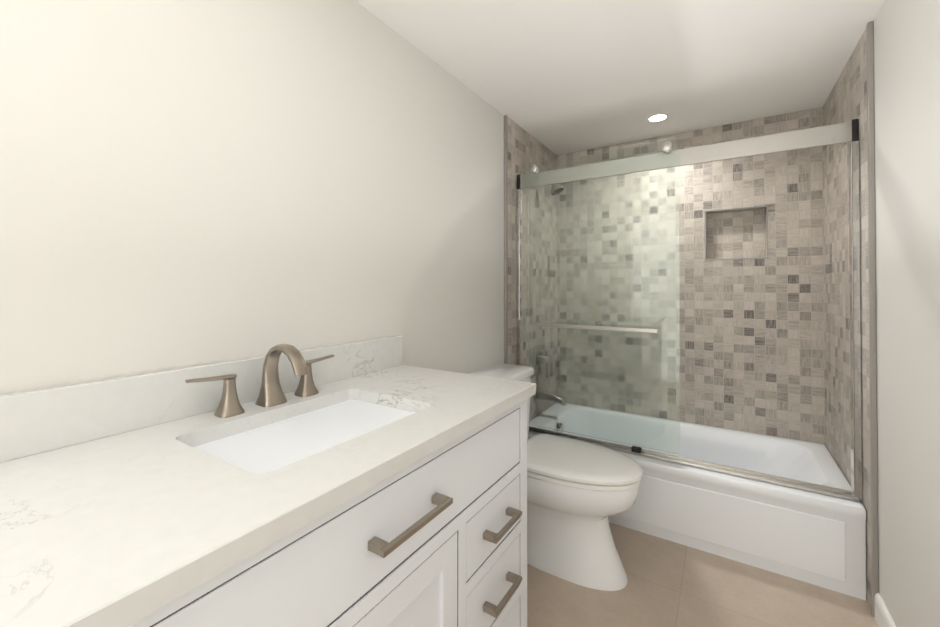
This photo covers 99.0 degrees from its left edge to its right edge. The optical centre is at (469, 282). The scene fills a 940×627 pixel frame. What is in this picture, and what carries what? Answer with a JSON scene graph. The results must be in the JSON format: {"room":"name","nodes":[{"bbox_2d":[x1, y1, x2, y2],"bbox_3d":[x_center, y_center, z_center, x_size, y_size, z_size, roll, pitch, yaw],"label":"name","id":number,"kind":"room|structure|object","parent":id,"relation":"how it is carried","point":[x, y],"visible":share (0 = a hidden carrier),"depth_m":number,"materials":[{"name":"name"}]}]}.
{"room":"bathroom","nodes":[
{"label":"bathroom","id":0,"kind":"room"},
{"bbox_2d":[0,0,503,395],"bbox_3d":[-0.486,0.126,1.294,0.100,2.170,4.410,0,-1,32],"label":"wall","id":1,"kind":"structure","parent":0,"point":[187,183],"depth_m":1.02,"materials":[{"name":"white paint"}]},
{"bbox_2d":[504,115,507,363],"bbox_3d":[0.203,0.135,2.271,0.017,2.170,0.022,0,-1,32],"label":"trim","id":2,"kind":"structure","parent":1,"relation":"attached to","point":[505,239],"depth_m":2.27,"materials":[{"name":"grey stone"}]},
{"bbox_2d":[508,117,556,421],"bbox_3d":[0.423,0.138,2.623,0.012,2.170,0.808,0,-1,32],"label":"wall tile","id":3,"kind":"structure","parent":1,"relation":"attached to","point":[525,147],"depth_m":2.59,"materials":[{"name":"tile"}]},
{"bbox_2d":[534,344,549,377],"bbox_3d":[0.480,0.516,2.626,0.078,0.205,0.140,0,-1,32],"label":"shower valve","id":4,"kind":"object","parent":3,"relation":"attached to","point":[538,353],"depth_m":2.60,"materials":[{"name":"silver metal"}]},
{"bbox_2d":[536,389,565,405],"bbox_3d":[0.526,0.743,2.595,0.186,0.075,0.054,0,-1,32],"label":"tub spout","id":5,"kind":"object","parent":3,"relation":"attached to","point":[555,398],"depth_m":2.58,"materials":[{"name":"silver metal"}]},
{"bbox_2d":[550,184,563,194],"bbox_3d":[0.523,-0.653,2.610,0.179,0.168,0.094,0,-1,32],"label":"shower head","id":6,"kind":"object","parent":3,"relation":"attached to","point":[559,188],"depth_m":2.56},
{"bbox_2d":[355,0,884,154],"bbox_3d":[0.198,-1.013,0.871,1.720,0.100,4.410,0,-1,32],"label":"ceiling","id":7,"kind":"structure","parent":0,"point":[558,77],"depth_m":1.69,"materials":[{"name":"white paint"}]},
{"bbox_2d":[646,113,669,122],"bbox_3d":[1.079,-0.948,2.307,0.124,0.004,0.124,0,-1,32],"label":"recessed light","id":8,"kind":"object","parent":7,"relation":"in","point":[658,117],"visible":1,"depth_m":2.30,"materials":[{"name":"white"}]},
{"bbox_2d":[527,522,877,626],"bbox_3d":[0.198,1.257,0.850,1.720,0.100,4.410,0,-1,32],"label":"floor","id":9,"kind":"structure","parent":0,"point":[671,584],"depth_m":1.55,"materials":[{"name":"beige tile"}]},
{"bbox_2d":[0,335,535,626],"bbox_3d":[-0.326,0.679,0.902,0.576,1.055,1.117,0,-1,32],"label":"bathroom vanity","id":10,"kind":"object","parent":9,"relation":"on","point":[373,483],"visible":1,"depth_m":0.71,"materials":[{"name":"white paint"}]},
{"bbox_2d":[470,363,642,590],"bbox_3d":[0.362,0.824,1.798,0.762,0.783,0.452,0,-1,32],"label":"toilet","id":11,"kind":"object","parent":9,"relation":"on","point":[579,492],"visible":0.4,"depth_m":1.63,"materials":[{"name":"white ceramic"}]},
{"bbox_2d":[528,403,865,599],"bbox_3d":[1.075,1.042,2.236,1.492,0.355,0.746,0,-1,32],"label":"bathtub","id":12,"kind":"object","parent":9,"relation":"on","point":[816,539],"visible":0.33,"depth_m":1.81,"materials":[{"name":"white ceramic"}]},
{"bbox_2d":[516,119,862,500],"bbox_3d":[0.902,0.081,1.972,1.494,1.558,0.110,0,-1,32],"label":"shower door","id":13,"kind":"structure","parent":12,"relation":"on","point":[832,134],"depth_m":1.98,"materials":[{"name":"clear glass"}]},
{"bbox_2d":[874,0,939,626],"bbox_3d":[0.883,0.118,0.427,0.100,2.170,4.410,0,-1,32],"label":"wall","id":14,"kind":"structure","parent":0,"point":[907,106],"depth_m":1.20,"materials":[{"name":"white paint"}]},
{"bbox_2d":[823,29,871,609],"bbox_3d":[1.697,0.131,1.816,0.012,2.170,0.808,0,-1,32],"label":"wall tile","id":15,"kind":"structure","parent":14,"relation":"attached to","point":[846,100],"depth_m":1.80,"materials":[{"name":"tile"}]},
{"bbox_2d":[866,21,878,617],"bbox_3d":[1.472,0.127,1.467,0.017,2.170,0.022,0,-1,32],"label":"trim","id":16,"kind":"structure","parent":14,"relation":"attached to","point":[872,312],"depth_m":1.46,"materials":[{"name":"grey stone"}]},
{"bbox_2d":[874,593,895,626],"bbox_3d":[0.588,1.152,0.058,0.013,0.095,3.288,0,-1,32],"label":"baseboard","id":17,"kind":"structure","parent":14,"relation":"attached to","point":[883,617],"depth_m":1.39,"materials":[{"name":"white wood"}]},
{"bbox_3d":[1.352,0.139,2.681,1.520,2.170,0.100,0,-1,32],"label":"wall","id":18,"kind":"structure","parent":0,"visible":0},
{"bbox_2d":[557,107,824,444],"bbox_3d":[1.300,0.138,2.599,1.520,2.170,0.095,0,-1,32],"label":"wall tile","id":19,"kind":"structure","parent":18,"relation":"attached to","point":[750,284],"depth_m":2.45,"materials":[{"name":"tile"}]}
]}

